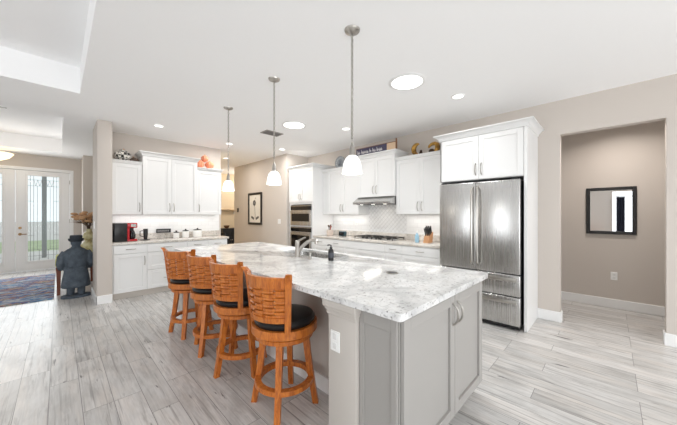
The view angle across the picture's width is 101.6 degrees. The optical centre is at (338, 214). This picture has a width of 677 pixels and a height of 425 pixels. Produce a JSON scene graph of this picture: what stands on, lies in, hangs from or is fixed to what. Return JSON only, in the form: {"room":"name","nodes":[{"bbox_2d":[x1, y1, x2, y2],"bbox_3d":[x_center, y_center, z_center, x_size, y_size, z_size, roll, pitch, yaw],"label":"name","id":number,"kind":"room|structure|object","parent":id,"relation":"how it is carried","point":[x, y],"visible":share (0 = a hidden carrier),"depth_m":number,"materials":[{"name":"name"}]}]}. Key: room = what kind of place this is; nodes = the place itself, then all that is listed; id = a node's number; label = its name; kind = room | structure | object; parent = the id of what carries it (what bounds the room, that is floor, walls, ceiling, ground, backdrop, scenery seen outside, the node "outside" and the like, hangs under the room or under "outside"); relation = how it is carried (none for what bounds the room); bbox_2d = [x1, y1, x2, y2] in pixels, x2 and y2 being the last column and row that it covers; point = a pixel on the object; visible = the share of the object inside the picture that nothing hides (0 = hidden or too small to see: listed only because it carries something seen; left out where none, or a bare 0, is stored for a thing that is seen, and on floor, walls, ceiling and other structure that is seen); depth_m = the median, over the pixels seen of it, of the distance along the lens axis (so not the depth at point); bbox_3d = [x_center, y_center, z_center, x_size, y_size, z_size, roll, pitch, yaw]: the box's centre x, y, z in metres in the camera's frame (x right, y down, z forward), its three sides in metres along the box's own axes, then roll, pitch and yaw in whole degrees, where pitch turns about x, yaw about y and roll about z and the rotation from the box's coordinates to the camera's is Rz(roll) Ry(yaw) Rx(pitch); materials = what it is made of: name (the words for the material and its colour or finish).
{"room":"kitchen","nodes":[
{"label":"kitchen","id":0,"kind":"room"},
{"bbox_2d":[0,152,80,234],"bbox_3d":[-7.296,-0.040,6.928,0.120,2.820,5.220,0,0,45],"label":"wall","id":1,"kind":"structure","parent":0,"point":[23,160],"depth_m":7.02,"materials":[{"name":"beige paint"}]},
{"bbox_2d":[0,168,14,272],"bbox_3d":[-7.968,0.145,6.197,0.060,2.420,0.915,0,0,45],"label":"door","id":2,"kind":"structure","parent":1,"relation":"in","point":[7,176],"depth_m":6.43,"materials":[{"name":"white paint"}]},
{"bbox_2d":[0,165,73,247],"bbox_3d":[-7.679,0.114,6.537,0.145,2.512,2.025,0,0,45],"label":"trim","id":3,"kind":"structure","parent":1,"relation":"attached to","point":[1,166],"depth_m":7.17,"materials":[{"name":"white paint"}]},
{"bbox_2d":[16,169,69,271],"bbox_3d":[-7.295,0.145,6.840,0.116,2.420,0.926,0,0,45],"label":"door","id":4,"kind":"structure","parent":1,"relation":"in","point":[42,198],"depth_m":6.82,"materials":[{"name":"white paint"}]},
{"bbox_2d":[81,155,92,242],"bbox_3d":[-6.126,-0.040,7.460,0.800,2.820,1.180,0,0,45],"label":"wall","id":5,"kind":"structure","parent":0,"point":[86,161],"depth_m":6.84,"materials":[{"name":"beige paint"}]},
{"bbox_2d":[93,119,111,295],"bbox_3d":[-3.873,-0.040,4.521,0.775,2.820,0.180,0,0,45],"label":"wall pillar","id":6,"kind":"structure","parent":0,"point":[102,130],"depth_m":4.25,"materials":[{"name":"beige paint"}]},
{"bbox_2d":[91,287,111,304],"bbox_3d":[-3.873,1.305,4.510,0.791,0.130,0.196,0,0,45],"label":"baseboard","id":7,"kind":"structure","parent":6,"relation":"attached to","point":[103,299],"depth_m":4.24,"materials":[{"name":"white paint"}]},
{"bbox_2d":[112,132,220,235],"bbox_3d":[-3.358,-0.040,5.510,0.120,2.820,1.950,0,0,45],"label":"wall","id":8,"kind":"structure","parent":0,"point":[132,144],"depth_m":5.36,"materials":[{"name":"beige paint"}]},
{"bbox_2d":[112,159,141,214],"bbox_3d":[-3.706,-0.458,4.794,0.386,0.915,0.432,0,0,45],"label":"upper cabinet","id":9,"kind":"object","parent":8,"relation":"attached to","point":[126,174],"visible":0.91,"depth_m":4.69,"materials":[{"name":"white paint"}]},
{"bbox_2d":[114,149,131,159],"bbox_3d":[-3.712,-1.027,4.753,0.246,0.219,0.245,0,0,45],"label":"ornament","id":10,"kind":"object","parent":9,"relation":"on","point":[122,154],"visible":0.89,"depth_m":4.68,"materials":[{"name":"multicoloured"}]},
{"bbox_2d":[112,215,218,233],"bbox_3d":[-3.325,0.170,5.449,0.012,0.360,1.910,0,0,45],"label":"backsplash","id":11,"kind":"structure","parent":8,"relation":"attached to","point":[179,223],"depth_m":5.45,"materials":[{"name":"tile"}]},
{"bbox_2d":[135,150,200,214],"bbox_3d":[-3.220,-0.552,5.254,0.433,1.105,1.010,0,0,45],"label":"upper cabinet","id":12,"kind":"object","parent":8,"relation":"attached to","point":[169,182],"visible":1,"depth_m":5.10,"materials":[{"name":"white paint"}]},
{"bbox_2d":[197,167,222,214],"bbox_3d":[-2.739,-0.470,5.775,0.386,0.940,0.512,0,0,45],"label":"upper cabinet","id":13,"kind":"object","parent":8,"relation":"attached to","point":[208,179],"visible":0.94,"depth_m":5.65,"materials":[{"name":"white paint"}]},
{"bbox_2d":[197,160,204,166],"bbox_3d":[-2.824,-1.030,5.638,0.165,0.176,0.164,0,0,45],"label":"pumpkin","id":14,"kind":"object","parent":13,"relation":"on","point":[200,163],"visible":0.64,"depth_m":5.59,"materials":[{"name":"brown ceramic"}]},
{"bbox_2d":[205,161,213,168],"bbox_3d":[-2.694,-1.033,5.770,0.173,0.183,0.172,0,0,45],"label":"pumpkin","id":15,"kind":"object","parent":13,"relation":"on","point":[209,164],"visible":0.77,"depth_m":5.72,"materials":[{"name":"brown ceramic"}]},
{"bbox_2d":[201,155,208,161],"bbox_3d":[-2.761,-1.157,5.702,0.148,0.161,0.147,0,0,45],"label":"pumpkin","id":16,"kind":"object","parent":15,"relation":"on","point":[204,158],"visible":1,"depth_m":5.66,"materials":[{"name":"brown ceramic"}]},
{"bbox_2d":[221,174,233,227],"bbox_3d":[-2.387,-0.040,8.617,4.300,2.820,4.080,0,0,45],"label":"wall","id":17,"kind":"structure","parent":0,"point":[227,197],"depth_m":9.91,"materials":[{"name":"beige paint"}]},
{"bbox_2d":[234,154,290,245],"bbox_3d":[-2.185,-0.040,7.590,2.790,2.820,0.120,0,0,45],"label":"wall","id":18,"kind":"structure","parent":0,"point":[251,177],"depth_m":7.27,"materials":[{"name":"beige paint"}]},
{"bbox_2d":[248,192,261,224],"bbox_3d":[-2.305,-0.160,7.603,0.740,0.880,0.030,0,0,45],"label":"framed print","id":19,"kind":"object","parent":18,"relation":"attached to","point":[254,199],"visible":1,"depth_m":7.58,"materials":[{"name":"black wood"}]},
{"bbox_2d":[291,154,307,166],"bbox_3d":[-0.999,-0.040,6.884,0.110,2.820,0.540,0,0,45],"label":"wall","id":20,"kind":"structure","parent":0,"point":[296,160],"depth_m":6.81,"materials":[{"name":"beige paint"}]},
{"bbox_2d":[0,0,676,174],"bbox_3d":[-1.624,-1.630,2.234,14.850,0.360,12.300,0,0,45],"label":"ceiling","id":21,"kind":"structure","parent":0,"point":[66,66],"depth_m":2.71,"materials":[{"name":"white paint"}]},
{"bbox_2d":[0,151,13,159],"bbox_3d":[-7.395,-1.292,5.917,0.580,0.315,0.580,0,0,45],"label":"bowl light","id":22,"kind":"object","parent":21,"relation":"attached to","point":[3,155],"visible":1,"depth_m":5.94,"materials":[{"name":"white glass"}]},
{"bbox_2d":[222,106,234,190],"bbox_3d":[-1.497,-0.886,3.751,0.160,1.128,0.160,0,0,45],"label":"pendant lamp","id":23,"kind":"object","parent":21,"relation":"hanging from","point":[228,185],"visible":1,"depth_m":3.73,"materials":[{"name":"white glass"}]},
{"bbox_2d":[260,130,282,136],"bbox_3d":[-1.183,-1.443,4.910,0.220,0.014,0.340,0,0,45],"label":"ceiling vent","id":24,"kind":"object","parent":21,"relation":"in","point":[268,132],"visible":0.94,"depth_m":4.90,"materials":[{"name":"grey metal"}]},
{"bbox_2d":[267,76,281,184],"bbox_3d":[-0.689,-0.886,2.954,0.160,1.128,0.160,0,0,45],"label":"pendant lamp","id":25,"kind":"object","parent":21,"relation":"hanging from","point":[274,178],"visible":1,"depth_m":2.94,"materials":[{"name":"white glass"}]},
{"bbox_2d":[282,121,305,128],"bbox_3d":[-0.721,-1.445,4.472,0.396,0.010,0.396,0,0,45],"label":"ceiling light","id":26,"kind":"object","parent":21,"relation":"attached to","point":[288,124],"visible":1,"depth_m":4.45,"materials":[{"name":"white paint"}]},
{"bbox_2d":[342,25,361,174],"bbox_3d":[0.107,-0.886,2.170,0.160,1.128,0.160,0,0,45],"label":"pendant lamp","id":27,"kind":"object","parent":21,"relation":"hanging from","point":[352,165],"visible":1,"depth_m":2.15,"materials":[{"name":"white glass"}]},
{"bbox_2d":[389,73,425,89],"bbox_3d":[0.750,-1.445,3.020,0.396,0.010,0.396,0,0,45],"label":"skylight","id":28,"kind":"object","parent":21,"relation":"attached to","point":[406,81],"visible":1,"depth_m":3.00,"materials":[{"name":"white paint"}]},
{"bbox_2d":[451,93,464,98],"bbox_3d":[1.462,-1.445,3.377,0.149,0.010,0.149,0,0,45],"label":"recessed light","id":29,"kind":"object","parent":21,"relation":"in","point":[459,95],"visible":1,"depth_m":3.38,"materials":[{"name":"white paint"}]},
{"bbox_2d":[0,268,676,424],"bbox_3d":[-1.624,1.420,2.234,14.850,0.100,12.300,0,0,45],"label":"floor","id":30,"kind":"structure","parent":0,"point":[77,361],"depth_m":2.39,"materials":[{"name":"grey wood"}]},
{"bbox_2d":[0,273,54,306],"bbox_3d":[-6.377,1.364,4.599,2.700,0.012,2.295,0,0,45],"label":"area rug","id":31,"kind":"object","parent":30,"relation":"on","point":[28,289],"visible":1,"depth_m":5.00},
{"bbox_2d":[55,254,92,295],"bbox_3d":[-4.908,1.070,5.174,0.995,0.600,0.555,0,0,45],"label":"bench","id":32,"kind":"object","parent":30,"relation":"on","point":[58,273],"visible":0.28,"depth_m":4.67,"materials":[{"name":"brown wood"}]},
{"bbox_2d":[81,229,92,251],"bbox_3d":[-4.871,0.524,5.386,0.270,0.490,0.270,0,0,45],"label":"vase","id":33,"kind":"object","parent":32,"relation":"on","point":[87,244],"visible":0.66,"depth_m":5.32,"materials":[{"name":"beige ceramic"}]},
{"bbox_2d":[71,211,92,228],"bbox_3d":[-4.902,0.139,5.364,0.310,0.461,0.447,0,0,35],"label":"dried flowers","id":34,"kind":"object","parent":33,"relation":"in","point":[82,216],"visible":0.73,"depth_m":5.32,"materials":[{"name":"brown plant"}]},
{"bbox_2d":[56,235,92,299],"bbox_3d":[-4.397,0.856,4.623,0.309,1.028,0.480,0,0,41],"label":"statue","id":35,"kind":"object","parent":30,"relation":"on","point":[75,261],"visible":0.96,"depth_m":4.54,"materials":[{"name":"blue stone"}]},
{"bbox_2d":[112,244,146,299],"bbox_3d":[-3.602,0.932,4.707,0.656,0.875,0.455,0,0,45],"label":"base cabinet","id":36,"kind":"object","parent":30,"relation":"on","point":[129,262],"visible":0.98,"depth_m":4.50,"materials":[{"name":"white paint"}]},
{"bbox_2d":[112,230,228,245],"bbox_3d":[-3.122,0.421,5.218,0.624,0.142,1.863,0,0,45],"label":"countertop","id":37,"kind":"structure","parent":36,"relation":"on","point":[206,235],"depth_m":5.21,"materials":[{"name":"stone"}]},
{"bbox_2d":[112,223,137,241],"bbox_3d":[-3.626,0.297,4.665,0.268,0.310,0.320,0,0,37],"label":"coffee maker","id":38,"kind":"object","parent":37,"relation":"on","point":[121,232],"visible":0.95,"depth_m":4.56,"materials":[{"name":"black plastic"}]},
{"bbox_2d":[140,229,149,240],"bbox_3d":[-3.422,0.352,4.876,0.148,0.200,0.151,0,0,45],"label":"milk frother","id":39,"kind":"object","parent":37,"relation":"on","point":[145,231],"visible":0.97,"depth_m":4.86,"materials":[{"name":"black plastic"}]},
{"bbox_2d":[156,229,170,232],"bbox_3d":[-3.370,0.312,5.318,0.052,0.075,0.240,0,0,45],"label":"sign","id":40,"kind":"object","parent":37,"relation":"on","point":[157,230],"visible":1,"depth_m":5.29,"materials":[{"name":"black plastic"}]},
{"bbox_2d":[173,230,178,237],"bbox_3d":[-3.142,0.381,5.345,0.104,0.144,0.104,0,0,45],"label":"canister","id":41,"kind":"object","parent":37,"relation":"on","point":[175,234],"visible":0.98,"depth_m":5.30,"materials":[{"name":"white ceramic"}]},
{"bbox_2d":[182,229,188,237],"bbox_3d":[-3.026,0.368,5.463,0.120,0.169,0.120,0,0,45],"label":"canister","id":42,"kind":"object","parent":37,"relation":"on","point":[185,233],"visible":1,"depth_m":5.42,"materials":[{"name":"white ceramic"}]},
{"bbox_2d":[193,228,201,236],"bbox_3d":[-2.871,0.363,5.619,0.164,0.179,0.164,0,0,45],"label":"canister","id":43,"kind":"object","parent":37,"relation":"on","point":[197,232],"visible":1,"depth_m":5.56,"materials":[{"name":"white ceramic"}]},
{"bbox_2d":[146,241,186,293],"bbox_3d":[-3.225,0.932,5.090,0.656,0.875,0.620,0,0,45],"label":"base cabinet","id":44,"kind":"object","parent":30,"relation":"on","point":[157,281],"visible":0.45,"depth_m":4.79,"materials":[{"name":"white paint"}]},
{"bbox_2d":[161,247,213,339],"bbox_3d":[-1.722,0.874,3.231,0.515,0.992,0.504,0,0,28],"label":"bar stool","id":45,"kind":"object","parent":30,"relation":"on","point":[177,273],"visible":0.71,"depth_m":3.05,"materials":[{"name":"brown wood"}]},
{"bbox_2d":[170,273,205,283],"bbox_3d":[-1.734,0.739,3.255,0.434,0.072,0.434,0,0,45],"label":"seat cushion","id":46,"kind":"object","parent":45,"relation":"on","point":[173,279],"depth_m":3.04,"materials":[{"name":"black leather"}]},
{"bbox_2d":[187,239,226,246],"bbox_3d":[-2.744,0.932,5.578,0.656,0.875,0.750,0,0,45],"label":"base cabinet","id":47,"kind":"object","parent":30,"relation":"on","point":[214,241],"visible":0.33,"depth_m":5.35,"materials":[{"name":"white paint"}]},
{"bbox_2d":[183,251,237,357],"bbox_3d":[-1.270,0.874,2.845,0.528,0.992,0.504,0,0,45],"label":"bar stool","id":48,"kind":"object","parent":30,"relation":"on","point":[201,292],"visible":0.75,"depth_m":2.67,"materials":[{"name":"brown wood"}]},
{"bbox_2d":[192,286,230,293],"bbox_3d":[-1.279,0.739,2.876,0.434,0.072,0.434,0,0,45],"label":"seat cushion","id":49,"kind":"object","parent":48,"relation":"on","point":[195,289],"depth_m":2.67,"materials":[{"name":"black leather"}]},
{"bbox_2d":[221,228,233,243],"bbox_3d":[-3.840,0.925,9.657,0.501,0.890,0.640,0,0,45],"label":"sideboard","id":50,"kind":"object","parent":30,"relation":"on","point":[229,232],"visible":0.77,"depth_m":9.46,"materials":[{"name":"black wood"}]},
{"bbox_2d":[206,257,266,378],"bbox_3d":[-0.864,0.874,2.465,0.529,0.992,0.514,0,0,45],"label":"bar stool","id":51,"kind":"object","parent":30,"relation":"on","point":[231,304],"visible":0.86,"depth_m":2.29,"materials":[{"name":"brown wood"}]},
{"bbox_2d":[216,288,262,307],"bbox_3d":[-0.869,0.739,2.486,0.434,0.072,0.434,0,0,45],"label":"seat cushion","id":52,"kind":"object","parent":51,"relation":"on","point":[221,302],"depth_m":2.28,"materials":[{"name":"black leather"}]},
{"bbox_2d":[241,266,318,424],"bbox_3d":[-0.388,0.874,1.996,0.517,0.992,0.504,0,0,45],"label":"bar stool","id":53,"kind":"object","parent":30,"relation":"on","point":[280,324],"visible":1,"depth_m":1.83,"materials":[{"name":"brown wood"}]},
{"bbox_2d":[254,304,314,331],"bbox_3d":[-0.392,0.739,2.023,0.434,0.072,0.434,0,0,45],"label":"seat cushion","id":54,"kind":"object","parent":53,"relation":"on","point":[302,316],"depth_m":1.86,"materials":[{"name":"black leather"}]},
{"bbox_2d":[287,163,334,248],"bbox_3d":[-0.648,0.133,6.441,0.935,2.475,0.672,0,0,45],"label":"tall cabinet","id":55,"kind":"object","parent":30,"relation":"on","point":[305,180],"visible":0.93,"depth_m":6.13,"materials":[{"name":"white paint"}]},
{"bbox_2d":[290,205,311,225],"bbox_3d":[-0.685,0.020,6.444,0.750,0.450,0.625,0,0,45],"label":"oven","id":56,"kind":"object","parent":55,"relation":"in","point":[301,214],"visible":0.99,"depth_m":6.21,"materials":[{"name":"grey metal"}]},
{"bbox_2d":[290,227,311,248],"bbox_3d":[-0.685,0.672,6.444,0.750,0.775,0.625,0,0,45],"label":"oven","id":57,"kind":"object","parent":55,"relation":"in","point":[296,233],"visible":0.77,"depth_m":6.22,"materials":[{"name":"grey metal"}]},
{"bbox_2d":[174,251,481,424],"bbox_3d":[-0.519,0.928,2.867,3.457,0.883,1.206,0,0,45],"label":"kitchen island","id":58,"kind":"object","parent":30,"relation":"on","point":[421,369],"visible":0.59,"depth_m":1.52,"materials":[{"name":"grey paint"}]},
{"bbox_2d":[174,242,487,321],"bbox_3d":[-0.522,0.468,2.902,3.482,0.036,1.250,0,0,45],"label":"island countertop","id":59,"kind":"structure","parent":58,"relation":"on","point":[363,283],"depth_m":2.00,"materials":[{"name":"white stone"}]},
{"bbox_2d":[294,237,317,256],"bbox_3d":[-0.343,0.343,2.936,0.261,0.214,0.064,0,0,13],"label":"faucet","id":60,"kind":"object","parent":59,"relation":"on","point":[298,248],"visible":1,"depth_m":2.93,"materials":[{"name":"silver metal"}]},
{"bbox_2d":[294,252,336,257],"bbox_3d":[-0.288,0.586,3.212,0.820,0.199,0.370,0,0,45],"label":"sink","id":61,"kind":"object","parent":59,"relation":"in","point":[301,253],"visible":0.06,"depth_m":3.46,"materials":[{"name":"silver metal"}]},
{"bbox_2d":[327,244,333,260],"bbox_3d":[-0.075,0.370,2.698,0.054,0.160,0.061,0,0,45],"label":"soap bottle","id":62,"kind":"object","parent":59,"relation":"on","point":[330,251],"visible":1,"depth_m":2.68,"materials":[{"name":"black plastic"}]},
{"bbox_2d":[386,271,397,273],"bbox_3d":[0.411,0.447,2.123,0.094,0.007,0.094,0,0,45],"label":"outlet","id":63,"kind":"object","parent":59,"relation":"on","point":[387,272],"visible":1,"depth_m":2.12,"materials":[{"name":"grey metal"}]},
{"bbox_2d":[331,329,339,352],"bbox_3d":[-0.020,0.715,1.558,0.072,0.115,0.009,0,0,45],"label":"wall outlet","id":64,"kind":"object","parent":58,"relation":"attached to","point":[335,336],"visible":1,"depth_m":1.55,"materials":[{"name":"white plastic"}]},
{"bbox_2d":[332,333,336,349],"bbox_3d":[-0.021,0.715,1.556,0.034,0.090,0.004,0,0,45],"label":"socket","id":65,"kind":"object","parent":64,"relation":"attached to","point":[334,335],"depth_m":1.55,"materials":[{"name":"white plastic"}]},
{"bbox_2d":[313,237,344,252],"bbox_3d":[-0.016,0.932,5.830,0.928,0.875,0.656,0,0,45],"label":"base cabinet","id":66,"kind":"object","parent":30,"relation":"on","point":[337,245],"visible":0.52,"depth_m":5.59,"materials":[{"name":"white paint"}]},
{"bbox_2d":[344,240,384,258],"bbox_3d":[0.646,0.932,5.177,0.930,0.875,0.656,0,0,45],"label":"base cabinet","id":67,"kind":"object","parent":30,"relation":"on","point":[377,250],"visible":0.19,"depth_m":4.94,"materials":[{"name":"white paint"}]},
{"bbox_2d":[385,244,401,260],"bbox_3d":[1.093,0.932,4.737,0.325,0.875,0.656,0,0,45],"label":"base cabinet","id":68,"kind":"object","parent":30,"relation":"on","point":[392,252],"visible":0.27,"depth_m":4.53,"materials":[{"name":"white paint"}]},
{"bbox_2d":[401,245,439,265],"bbox_3d":[1.438,0.932,4.396,0.645,0.875,0.656,0,0,45],"label":"base cabinet","id":69,"kind":"object","parent":30,"relation":"on","point":[421,255],"visible":0.3,"depth_m":4.18,"materials":[{"name":"white paint"}]},
{"bbox_2d":[313,230,439,248],"bbox_3d":[0.671,0.421,5.173,2.826,0.142,0.629,0,0,45],"label":"countertop","id":70,"kind":"structure","parent":69,"relation":"on","point":[410,238],"depth_m":5.00,"materials":[{"name":"stone"}]},
{"bbox_2d":[327,225,332,234],"bbox_3d":[-0.190,0.335,6.016,0.138,0.236,0.135,0,0,45],"label":"utensil crock","id":71,"kind":"object","parent":70,"relation":"on","point":[329,232],"visible":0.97,"depth_m":5.96,"materials":[{"name":"beige ceramic"}]},
{"bbox_2d":[339,231,346,235],"bbox_3d":[0.086,0.403,5.813,0.170,0.100,0.082,0,0,45],"label":"storage box","id":72,"kind":"object","parent":70,"relation":"on","point":[341,233],"visible":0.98,"depth_m":5.77,"materials":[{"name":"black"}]},
{"bbox_2d":[353,235,405,240],"bbox_3d":[0.749,0.429,5.146,0.900,0.046,0.460,0,0,45],"label":"cooktop","id":73,"kind":"object","parent":70,"relation":"in","point":[372,237],"visible":1,"depth_m":5.05,"materials":[{"name":"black metal"}]},
{"bbox_2d":[415,231,418,242],"bbox_3d":[1.273,0.360,4.474,0.067,0.185,0.068,0,0,45],"label":"dish soap bottle","id":74,"kind":"object","parent":70,"relation":"on","point":[416,235],"visible":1,"depth_m":4.45,"materials":[{"name":"blue plastic"}]},
{"bbox_2d":[423,226,432,242],"bbox_3d":[1.450,0.317,4.462,0.091,0.271,0.170,0,0,45],"label":"knife block","id":75,"kind":"object","parent":70,"relation":"on","point":[428,238],"visible":0.99,"depth_m":4.43,"materials":[{"name":"brown wood"}]},
{"bbox_2d":[440,178,523,330],"bbox_3d":[1.968,0.470,3.740,0.960,1.800,0.770,0,0,45],"label":"refrigerator","id":76,"kind":"object","parent":30,"relation":"on","point":[482,223],"visible":0.73,"depth_m":3.40,"materials":[{"name":"grey metal"}]},
{"bbox_2d":[433,116,543,331],"bbox_3d":[2.022,0.130,3.777,1.185,2.480,0.718,0,0,45],"label":"tall cabinet","id":77,"kind":"object","parent":30,"relation":"on","point":[507,150],"visible":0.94,"depth_m":3.46,"materials":[{"name":"white paint"}]},
{"bbox_2d":[308,74,676,334],"bbox_3d":[2.786,-0.040,3.608,10.100,2.820,0.110,0,0,45],"label":"wall","id":78,"kind":"structure","parent":0,"point":[653,100],"depth_m":3.46,"materials":[{"name":"beige paint"}]},
{"bbox_2d":[321,167,368,213],"bbox_3d":[0.124,-0.492,5.881,1.056,0.975,0.386,0,0,45],"label":"upper cabinet","id":79,"kind":"object","parent":78,"relation":"attached to","point":[339,189],"visible":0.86,"depth_m":5.75,"materials":[{"name":"white paint"}]},
{"bbox_2d":[335,156,344,167],"bbox_3d":[0.035,-1.131,6.046,0.302,0.302,0.022,0,0,45],"label":"decorative plate","id":80,"kind":"object","parent":79,"relation":"on","point":[339,162],"visible":0.77,"depth_m":6.05,"materials":[{"name":"ceramic"}]},
{"bbox_2d":[357,148,408,197],"bbox_3d":[0.785,-0.725,5.190,0.960,0.800,0.443,0,0,45],"label":"upper cabinet","id":81,"kind":"object","parent":78,"relation":"attached to","point":[377,178],"visible":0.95,"depth_m":5.01,"materials":[{"name":"white paint"}]},
{"bbox_2d":[353,196,395,204],"bbox_3d":[0.752,-0.251,5.156,0.830,0.138,0.531,0,0,45],"label":"range hood","id":82,"kind":"object","parent":81,"relation":"attached to","point":[388,200],"visible":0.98,"depth_m":4.97,"materials":[{"name":"silver metal"}]},
{"bbox_2d":[356,138,396,155],"bbox_3d":[0.682,-1.225,5.104,0.923,0.200,0.034,0,0,45],"label":"sign","id":83,"kind":"object","parent":81,"relation":"on","point":[390,145],"visible":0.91,"depth_m":5.05,"materials":[{"name":"blue wood"}]},
{"bbox_2d":[333,214,439,234],"bbox_3d":[0.891,0.160,5.390,2.840,0.380,0.012,0,0,45],"label":"backsplash","id":84,"kind":"structure","parent":78,"relation":"attached to","point":[415,222],"depth_m":5.02,"materials":[{"name":"tile"}]},
{"bbox_2d":[369,205,406,233],"bbox_3d":[0.941,0.000,5.340,0.870,0.700,0.014,0,0,45],"label":"backsplash","id":85,"kind":"structure","parent":78,"relation":"attached to","point":[382,218],"depth_m":5.34,"materials":[{"name":"tile"}]},
{"bbox_2d":[395,150,439,213],"bbox_3d":[1.431,-0.492,4.593,0.903,0.975,0.386,0,0,45],"label":"upper cabinet","id":86,"kind":"object","parent":78,"relation":"attached to","point":[417,175],"visible":0.82,"depth_m":4.50,"materials":[{"name":"white paint"}]},
{"bbox_2d":[411,143,422,154],"bbox_3d":[1.323,-1.094,4.650,0.204,0.226,0.084,0,0,45],"label":"ornament","id":87,"kind":"object","parent":86,"relation":"on","point":[413,149],"visible":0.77,"depth_m":4.65,"materials":[{"name":"brown metal"}]},
{"bbox_2d":[428,141,439,151],"bbox_3d":[1.536,-1.079,4.441,0.209,0.186,0.088,0,0,45],"label":"ornament","id":88,"kind":"object","parent":86,"relation":"on","point":[436,144],"visible":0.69,"depth_m":4.40,"materials":[{"name":"brown metal"}]},
{"bbox_2d":[538,308,676,347],"bbox_3d":[4.528,1.305,1.879,5.190,0.130,0.126,0,0,45],"label":"baseboard","id":89,"kind":"structure","parent":78,"relation":"attached to","point":[670,340],"depth_m":3.50,"materials":[{"name":"white paint"}]},
{"bbox_2d":[561,120,664,306],"bbox_3d":[3.644,-0.040,3.695,5.000,2.820,1.220,0,0,45],"label":"wall","id":90,"kind":"structure","parent":0,"point":[633,155],"depth_m":4.04,"materials":[{"name":"beige paint"}]},
{"bbox_2d":[586,186,636,234],"bbox_3d":[4.004,-0.055,4.064,0.530,0.690,0.030,0,0,45],"label":"wall mirror","id":91,"kind":"object","parent":90,"relation":"attached to","point":[609,210],"visible":1,"depth_m":4.05,"materials":[{"name":"grey mirror"}]},
{"bbox_2d":[561,291,664,316],"bbox_3d":[4.011,1.305,4.067,4.800,0.130,0.016,0,0,45],"label":"baseboard","id":92,"kind":"structure","parent":90,"relation":"attached to","point":[601,301],"depth_m":4.03,"materials":[{"name":"white paint"}]},
{"bbox_2d":[611,272,617,279],"bbox_3d":[4.038,0.902,4.045,0.072,0.115,0.009,0,0,45],"label":"wall outlet","id":93,"kind":"object","parent":90,"relation":"attached to","point":[614,275],"visible":1,"depth_m":4.04,"materials":[{"name":"white plastic"}]},
{"label":"outside","id":94,"kind":"structure","parent":0,"visible":0},
{"bbox_2d":[15,222,15,271],"bbox_3d":[-32.095,1.430,31.650,69.850,0.080,120.000,0,0,45],"label":"ground","id":95,"kind":"structure","parent":94,"point":[15,222],"depth_m":12.35,"materials":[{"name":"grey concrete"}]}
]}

